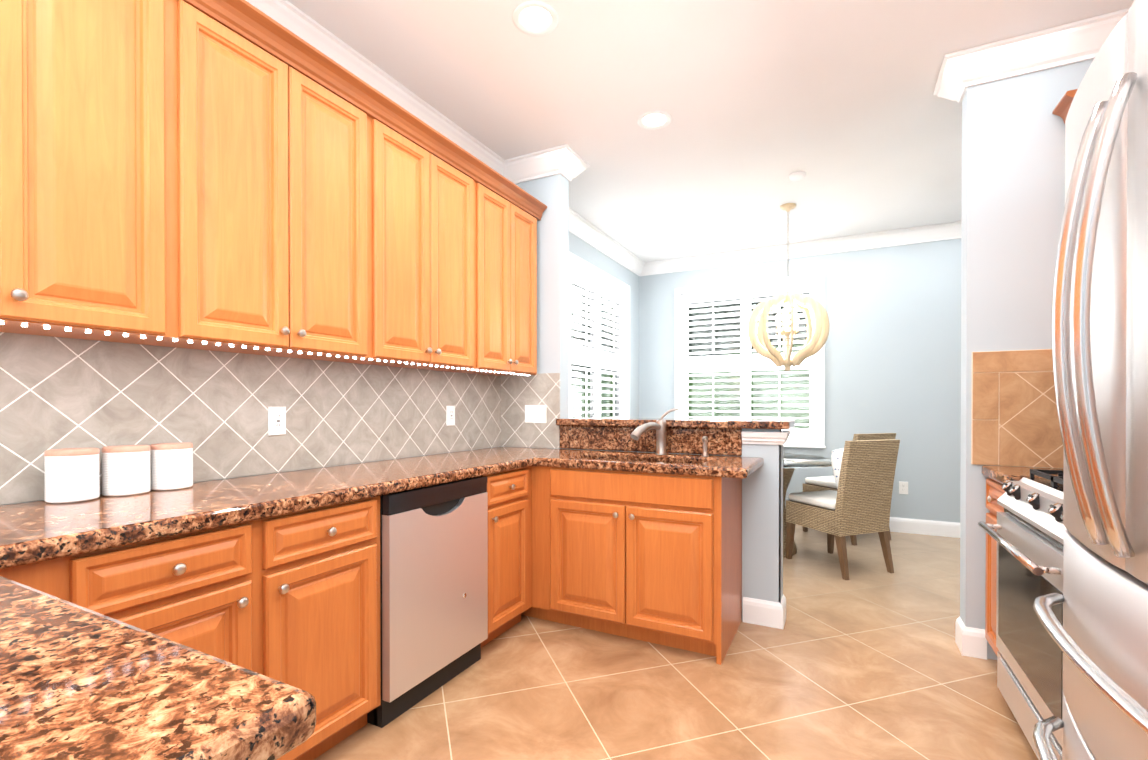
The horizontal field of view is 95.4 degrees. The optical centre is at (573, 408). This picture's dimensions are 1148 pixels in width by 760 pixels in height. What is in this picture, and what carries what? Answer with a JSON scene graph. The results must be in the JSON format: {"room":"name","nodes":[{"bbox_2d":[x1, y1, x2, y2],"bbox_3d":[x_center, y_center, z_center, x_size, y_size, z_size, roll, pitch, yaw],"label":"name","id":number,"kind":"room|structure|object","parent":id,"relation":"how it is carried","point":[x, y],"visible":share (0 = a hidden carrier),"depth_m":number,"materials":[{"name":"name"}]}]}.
{"room":"kitchen","nodes":[
{"label":"kitchen","id":0,"kind":"room"},
{"bbox_2d":[0,232,638,505],"bbox_3d":[-1.222,-0.241,2.376,0.120,2.840,8.740,0,0,27],"label":"wall","id":1,"kind":"structure","parent":0,"point":[584,250],"depth_m":5.88,"materials":[{"name":"paint"}]},
{"bbox_2d":[0,0,183,344],"bbox_3d":[-1.508,-0.775,1.307,0.321,1.120,0.740,0,0,27],"label":"upper cabinet","id":2,"kind":"object","parent":1,"relation":"attached to","point":[92,91],"depth_m":1.40,"materials":[{"name":"brown wood"}]},
{"bbox_2d":[0,332,500,504],"bbox_3d":[-1.347,0.019,1.992,0.008,0.495,3.700,0,0,27],"label":"backsplash","id":3,"kind":"structure","parent":1,"relation":"attached to","point":[62,393],"depth_m":1.99,"materials":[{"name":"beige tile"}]},
{"bbox_2d":[268,407,285,435],"bbox_3d":[-1.238,0.050,2.184,0.010,0.120,0.075,0,0,27],"label":"outlet","id":4,"kind":"object","parent":3,"relation":"attached to","point":[276,420],"visible":1,"depth_m":2.18,"materials":[{"name":"white plastic"}]},
{"bbox_2d":[446,406,454,425],"bbox_3d":[-0.743,0.040,3.154,0.010,0.120,0.075,0,0,27],"label":"outlet","id":5,"kind":"object","parent":3,"relation":"attached to","point":[450,415],"visible":1,"depth_m":3.14,"materials":[{"name":"white plastic"}]},
{"bbox_2d":[144,0,375,363],"bbox_3d":[-1.172,-0.779,1.966,0.321,1.120,0.740,0,0,27],"label":"upper cabinet","id":6,"kind":"object","parent":1,"relation":"attached to","point":[237,174],"depth_m":1.85,"materials":[{"name":"brown wood"}]},
{"bbox_2d":[246,0,505,177],"bbox_3d":[-1.759,-1.591,1.071,0.105,0.125,5.700,0,0,27],"label":"crown molding","id":7,"kind":"structure","parent":1,"relation":"attached to","point":[285,13],"depth_m":2.53,"materials":[{"name":"white"}]},
{"bbox_2d":[360,92,479,371],"bbox_3d":[-0.840,-0.782,2.616,0.321,1.120,0.720,0,0,27],"label":"upper cabinet","id":8,"kind":"object","parent":1,"relation":"attached to","point":[428,188],"depth_m":2.51,"materials":[{"name":"brown wood"}]},
{"bbox_2d":[458,164,539,375],"bbox_3d":[-0.526,-0.785,3.230,0.321,1.120,0.660,0,0,27],"label":"upper cabinet","id":9,"kind":"object","parent":1,"relation":"attached to","point":[509,217],"depth_m":3.13,"materials":[{"name":"brown wood"}]},
{"bbox_2d":[0,321,529,375],"bbox_3d":[-1.103,-0.214,1.882,0.012,0.006,3.536,0,0,27],"label":"led strip","id":10,"kind":"object","parent":9,"relation":"attached to","point":[106,333],"visible":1,"depth_m":1.80,"materials":[{"name":"white plastic"}]},
{"bbox_2d":[569,252,629,417],"bbox_3d":[0.231,-0.485,5.170,0.165,1.750,1.510,0,0,27],"label":"window","id":11,"kind":"structure","parent":1,"relation":"in","point":[599,343],"depth_m":5.16,"materials":[{"name":"white"}]},
{"bbox_2d":[569,207,645,275],"bbox_3d":[0.172,-1.610,4.852,0.105,0.125,2.550,0,0,27],"label":"crown molding","id":12,"kind":"structure","parent":1,"relation":"attached to","point":[579,226],"depth_m":5.07,"materials":[{"name":"white paint"}]},
{"bbox_2d":[502,174,568,448],"bbox_3d":[-0.273,-0.247,3.587,0.470,2.840,0.120,0,0,27],"label":"wall","id":13,"kind":"structure","parent":0,"point":[551,193],"depth_m":3.47,"materials":[{"name":"white paint"}]},
{"bbox_2d":[501,373,559,448],"bbox_3d":[-0.299,0.011,3.527,0.462,0.495,0.012,0,0,27],"label":"backsplash","id":14,"kind":"structure","parent":13,"relation":"attached to","point":[519,393],"depth_m":3.52,"materials":[{"name":"beige tile"}]},
{"bbox_2d":[525,405,545,422],"bbox_3d":[-0.259,0.033,3.494,0.165,0.120,0.011,0,0,27],"label":"light switch","id":15,"kind":"object","parent":14,"relation":"attached to","point":[535,413],"visible":1,"depth_m":3.49,"materials":[{"name":"white plastic"}]},
{"bbox_2d":[506,144,577,183],"bbox_3d":[-0.224,-1.603,3.428,0.455,0.125,0.105,0,0,27],"label":"crown molding","id":16,"kind":"structure","parent":13,"relation":"attached to","point":[562,159],"depth_m":3.43,"materials":[{"name":"white"}]},
{"bbox_2d":[563,155,588,180],"bbox_3d":[-0.128,-1.604,3.616,0.455,0.125,0.135,0,0,27],"label":"crown molding","id":17,"kind":"structure","parent":13,"relation":"attached to","point":[582,165],"depth_m":3.51,"materials":[{"name":"white"}]},
{"bbox_2d":[560,429,789,620],"bbox_3d":[0.554,0.641,3.169,1.387,1.068,0.204,0,0,27],"label":"wall","id":18,"kind":"structure","parent":0,"point":[762,532],"depth_m":2.85,"materials":[{"name":"white paint"}]},
{"bbox_2d":[556,418,794,455],"bbox_3d":[0.588,0.161,3.216,1.398,0.196,0.380,0,0,27],"label":"bar","id":19,"kind":"object","parent":18,"relation":"on","point":[685,436],"visible":0.92,"depth_m":3.09,"materials":[{"name":"stone"}]},
{"bbox_2d":[743,594,785,620],"bbox_3d":[0.385,1.107,3.343,1.809,0.135,0.016,0,0,27],"label":"baseboard","id":20,"kind":"structure","parent":18,"relation":"attached to","point":[751,606],"depth_m":2.84,"materials":[{"name":"white wood"}]},
{"bbox_2d":[314,524,1037,759],"bbox_3d":[0.701,1.214,1.401,4.440,0.060,8.740,0,0,27],"label":"floor","id":21,"kind":"structure","parent":0,"point":[867,660],"depth_m":2.19,"materials":[{"name":"tile"}]},
{"bbox_2d":[0,553,83,606],"bbox_3d":[-1.413,0.752,1.191,0.619,0.868,0.203,0,0,27],"label":"base cabinet","id":22,"kind":"object","parent":21,"relation":"on","point":[62,578],"depth_m":1.13,"materials":[{"name":"brown wood"}]},
{"bbox_2d":[84,496,380,759],"bbox_3d":[-1.169,0.749,1.669,0.619,0.868,0.871,0,0,27],"label":"base cabinet","id":23,"kind":"object","parent":21,"relation":"on","point":[292,599],"depth_m":1.56,"materials":[{"name":"brown wood"}]},
{"bbox_2d":[0,446,587,559],"bbox_3d":[-0.984,0.290,1.998,0.630,0.047,3.318,0,0,27],"label":"countertop","id":24,"kind":"structure","parent":23,"relation":"on","point":[43,529],"depth_m":1.57,"materials":[{"name":"stone"}]},
{"bbox_2d":[44,448,99,503],"bbox_3d":[-1.473,0.192,1.535,0.118,0.151,0.118,0,0,27],"label":"canister","id":25,"kind":"object","parent":24,"relation":"on","point":[71,475],"visible":1,"depth_m":1.49,"materials":[{"name":"white ceramic"}]},
{"bbox_2d":[101,445,150,496],"bbox_3d":[-1.414,0.192,1.651,0.118,0.151,0.118,0,0,27],"label":"canister","id":26,"kind":"object","parent":24,"relation":"on","point":[125,470],"visible":0.98,"depth_m":1.61,"materials":[{"name":"white ceramic"}]},
{"bbox_2d":[149,442,192,490],"bbox_3d":[-1.357,0.191,1.762,0.118,0.151,0.118,0,0,27],"label":"canister","id":27,"kind":"object","parent":24,"relation":"on","point":[171,466],"visible":0.96,"depth_m":1.72,"materials":[{"name":"white ceramic"}]},
{"bbox_2d":[277,735,311,759],"bbox_3d":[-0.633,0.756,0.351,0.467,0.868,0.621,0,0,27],"label":"base cabinet","id":28,"kind":"object","parent":21,"relation":"on","point":[303,751],"depth_m":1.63,"materials":[{"name":"brown wood"}]},
{"bbox_2d":[0,546,315,759],"bbox_3d":[-0.849,0.298,0.450,1.020,0.047,0.684,0,0,27],"label":"countertop","id":29,"kind":"structure","parent":28,"relation":"on","point":[77,682],"depth_m":0.50,"materials":[{"name":"stone"}]},
{"bbox_2d":[367,476,487,727],"bbox_3d":[-0.811,0.748,2.317,0.612,0.864,0.596,0,0,27],"label":"dishwasher","id":30,"kind":"object","parent":21,"relation":"on","point":[434,584],"visible":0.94,"depth_m":2.11,"materials":[{"name":"silver metal"}]},
{"bbox_2d":[481,466,535,646],"bbox_3d":[-0.592,0.743,2.799,0.619,0.868,0.450,0,0,27],"label":"base cabinet","id":31,"kind":"object","parent":21,"relation":"on","point":[512,493],"depth_m":2.66,"materials":[{"name":"brown wood"}]},
{"bbox_2d":[536,466,595,621],"bbox_3d":[-0.326,0.741,3.232,0.698,0.868,0.558,0,0,27],"label":"base cabinet","id":32,"kind":"object","parent":21,"relation":"on","point":[565,497],"depth_m":2.76,"materials":[{"name":"brown wood"}]},
{"bbox_2d":[783,453,831,556],"bbox_3d":[1.554,0.790,4.388,1.224,0.756,1.224,0,0,27],"label":"dining table","id":33,"kind":"object","parent":21,"relation":"on","point":[791,462],"visible":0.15,"depth_m":4.19,"materials":[{"name":"glass"}]},
{"bbox_2d":[786,439,899,579],"bbox_3d":[1.984,0.694,3.897,0.470,0.955,0.599,0,0,-21],"label":"chair","id":34,"kind":"object","parent":21,"relation":"on","point":[858,501],"visible":1,"depth_m":3.69,"materials":[{"name":"wicker"}]},
{"bbox_2d":[789,490,836,509],"bbox_3d":[1.958,0.684,3.964,0.446,0.057,0.439,0,0,-21],"label":"cushion","id":35,"kind":"object","parent":34,"relation":"on","point":[826,499],"depth_m":3.92,"materials":[{"name":"white fabric"}]},
{"bbox_2d":[831,448,843,488],"bbox_3d":[2.046,0.470,3.815,0.380,0.365,0.165,0,0,-21],"label":"pillow","id":36,"kind":"object","parent":34,"relation":"on","point":[836,455],"depth_m":3.76,"materials":[{"name":"fabric"}]},
{"bbox_2d":[803,433,895,545],"bbox_3d":[2.511,0.689,4.796,0.470,0.955,0.599,0,0,-23],"label":"chair","id":37,"kind":"object","parent":21,"relation":"on","point":[821,483],"visible":0.19,"depth_m":4.71,"materials":[{"name":"fabric"}]},
{"bbox_2d":[805,476,836,487],"bbox_3d":[2.483,0.680,4.863,0.446,0.057,0.439,0,0,-23],"label":"cushion","id":38,"kind":"object","parent":37,"relation":"on","point":[823,481],"depth_m":4.84,"materials":[{"name":"white fabric"}]},
{"bbox_2d":[985,478,1004,654],"bbox_3d":[2.123,0.747,2.138,0.632,0.868,0.406,0,0,27],"label":"base cabinet","id":39,"kind":"object","parent":21,"relation":"on","point":[995,491],"visible":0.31,"depth_m":2.29,"materials":[{"name":"brown wood"}]},
{"bbox_2d":[982,465,1063,483],"bbox_3d":[1.903,0.291,1.720,0.646,0.047,1.347,0,0,27],"label":"countertop","id":40,"kind":"structure","parent":39,"relation":"on","point":[1001,474],"depth_m":2.25,"materials":[{"name":"stone"}]},
{"bbox_2d":[978,469,1065,759],"bbox_3d":[1.801,0.710,1.637,0.735,0.946,0.755,0,0,27],"label":"range","id":41,"kind":"object","parent":21,"relation":"on","point":[1030,527],"visible":0.5,"depth_m":1.76,"materials":[{"name":"silver metal"}]},
{"bbox_2d":[1033,0,1147,759],"bbox_3d":[1.270,0.245,0.763,0.851,1.885,0.906,0,0,27],"label":"refrigerator","id":42,"kind":"object","parent":21,"relation":"on","point":[1100,347],"visible":1,"depth_m":0.93,"materials":[{"name":"silver metal"}]},
{"bbox_2d":[287,0,1134,261],"bbox_3d":[0.701,-1.686,1.386,4.440,0.060,8.740,0,0,27],"label":"ceiling","id":43,"kind":"structure","parent":0,"point":[848,113],"depth_m":2.78,"materials":[{"name":"white paint"}]},
{"bbox_2d":[512,1,558,35],"bbox_3d":[-0.164,-1.656,2.221,0.195,0.007,0.195,0,0,27],"label":"recessed light","id":44,"kind":"object","parent":43,"relation":"in","point":[533,20],"visible":1,"depth_m":2.22,"materials":[{"name":"white"}]},
{"bbox_2d":[637,110,671,129],"bbox_3d":[0.463,-1.660,3.007,0.195,0.007,0.195,0,0,27],"label":"recessed light","id":45,"kind":"object","parent":43,"relation":"in","point":[652,120],"visible":1,"depth_m":3.00,"materials":[{"name":"white"}]},
{"bbox_2d":[748,203,829,371],"bbox_3d":[1.759,-0.988,4.296,0.615,1.364,0.615,0,0,27],"label":"chandelier","id":46,"kind":"object","parent":43,"relation":"hanging from","point":[761,344],"visible":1,"depth_m":4.24,"materials":[{"name":"white"}]},
{"bbox_2d":[789,171,805,180],"bbox_3d":[1.589,-1.652,3.718,0.109,0.030,0.109,0,0,27],"label":"smoke detector","id":47,"kind":"object","parent":43,"relation":"attached to","point":[798,176],"visible":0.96,"depth_m":3.69,"materials":[{"name":"white plastic"}]},
{"bbox_2d":[692,455,763,478],"bbox_3d":[0.779,0.286,2.620,0.254,0.047,0.330,0,0,27],"label":"countertop","id":48,"kind":"structure","parent":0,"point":[711,465],"depth_m":2.44,"materials":[{"name":"stone"}]},
{"bbox_2d":[630,408,708,455],"bbox_3d":[0.529,0.126,2.888,0.384,0.269,0.247,0,0,27],"label":"faucet","id":49,"kind":"object","parent":48,"relation":"on","point":[659,426],"visible":1,"depth_m":2.98,"materials":[{"name":"silver metal"}]},
{"bbox_2d":[639,238,960,522],"bbox_3d":[2.662,-0.256,5.232,4.440,2.840,0.120,0,0,27],"label":"wall","id":50,"kind":"structure","parent":0,"point":[893,353],"depth_m":5.00,"materials":[{"name":"blue paint"}]},
{"bbox_2d":[675,273,825,447],"bbox_3d":[1.850,-0.488,5.620,1.550,1.750,0.165,0,0,27],"label":"window","id":51,"kind":"structure","parent":50,"relation":"in","point":[724,369],"depth_m":5.62,"materials":[{"name":"white"}]},
{"bbox_2d":[646,221,961,275],"bbox_3d":[2.610,-1.612,5.124,4.200,0.125,0.105,0,0,27],"label":"crown molding","id":52,"kind":"structure","parent":50,"relation":"attached to","point":[951,230],"depth_m":5.23,"materials":[{"name":"white paint"}]},
{"bbox_2d":[899,481,907,494],"bbox_3d":[3.113,0.746,4.933,0.075,0.120,0.010,0,0,27],"label":"outlet","id":53,"kind":"object","parent":50,"relation":"attached to","point":[903,487],"visible":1,"depth_m":4.93,"materials":[{"name":"white plastic"}]},
{"bbox_2d":[889,517,959,537],"bbox_3d":[2.631,1.097,5.178,4.200,0.135,0.016,0,0,27],"label":"baseboard","id":54,"kind":"structure","parent":50,"relation":"attached to","point":[904,525],"depth_m":4.85,"materials":[{"name":"white wood"}]},
{"bbox_2d":[960,59,1093,659],"bbox_3d":[2.600,-0.240,2.204,1.555,2.840,0.130,0,0,27],"label":"wall","id":55,"kind":"structure","parent":0,"point":[1013,167],"depth_m":2.44,"materials":[{"name":"white paint"}]},
{"bbox_2d":[933,93,963,102],"bbox_3d":[2.549,-1.597,2.344,1.540,0.125,0.125,0,0,27],"label":"crown molding","id":56,"kind":"structure","parent":55,"relation":"attached to","point":[960,98],"depth_m":2.60,"materials":[{"name":"white"}]},
{"bbox_2d":[955,617,986,651],"bbox_3d":[2.610,1.112,2.280,1.541,0.135,0.030,0,0,27],"label":"baseboard","id":57,"kind":"structure","parent":55,"relation":"attached to","point":[970,641],"depth_m":2.49,"materials":[{"name":"white paint"}]},
{"bbox_2d":[971,349,1063,467],"bbox_3d":[2.199,-0.003,2.331,0.685,0.535,0.010,0,0,27],"label":"backsplash","id":58,"kind":"structure","parent":55,"relation":"attached to","point":[1014,417],"depth_m":2.41,"materials":[{"name":"beige tile"}]},
{"bbox_2d":[934,8,1129,99],"bbox_3d":[2.077,-1.597,2.342,0.700,0.125,0.125,0,0,27],"label":"crown molding","id":59,"kind":"structure","parent":55,"relation":"attached to","point":[961,72],"depth_m":2.35,"materials":[{"name":"white wood"}]},
{"bbox_3d":[1.220,-0.226,-0.471,0.120,2.840,5.890,0,0,27],"label":"wall","id":60,"kind":"structure","parent":0,"visible":0},
{"bbox_2d":[1052,89,1077,122],"bbox_3d":[1.806,-0.775,1.247,0.394,1.120,2.268,0,0,27],"label":"upper cabinet","id":61,"kind":"object","parent":60,"relation":"attached to","point":[1061,109],"visible":0.02,"depth_m":2.26,"materials":[{"name":"brown wood"}]}
]}

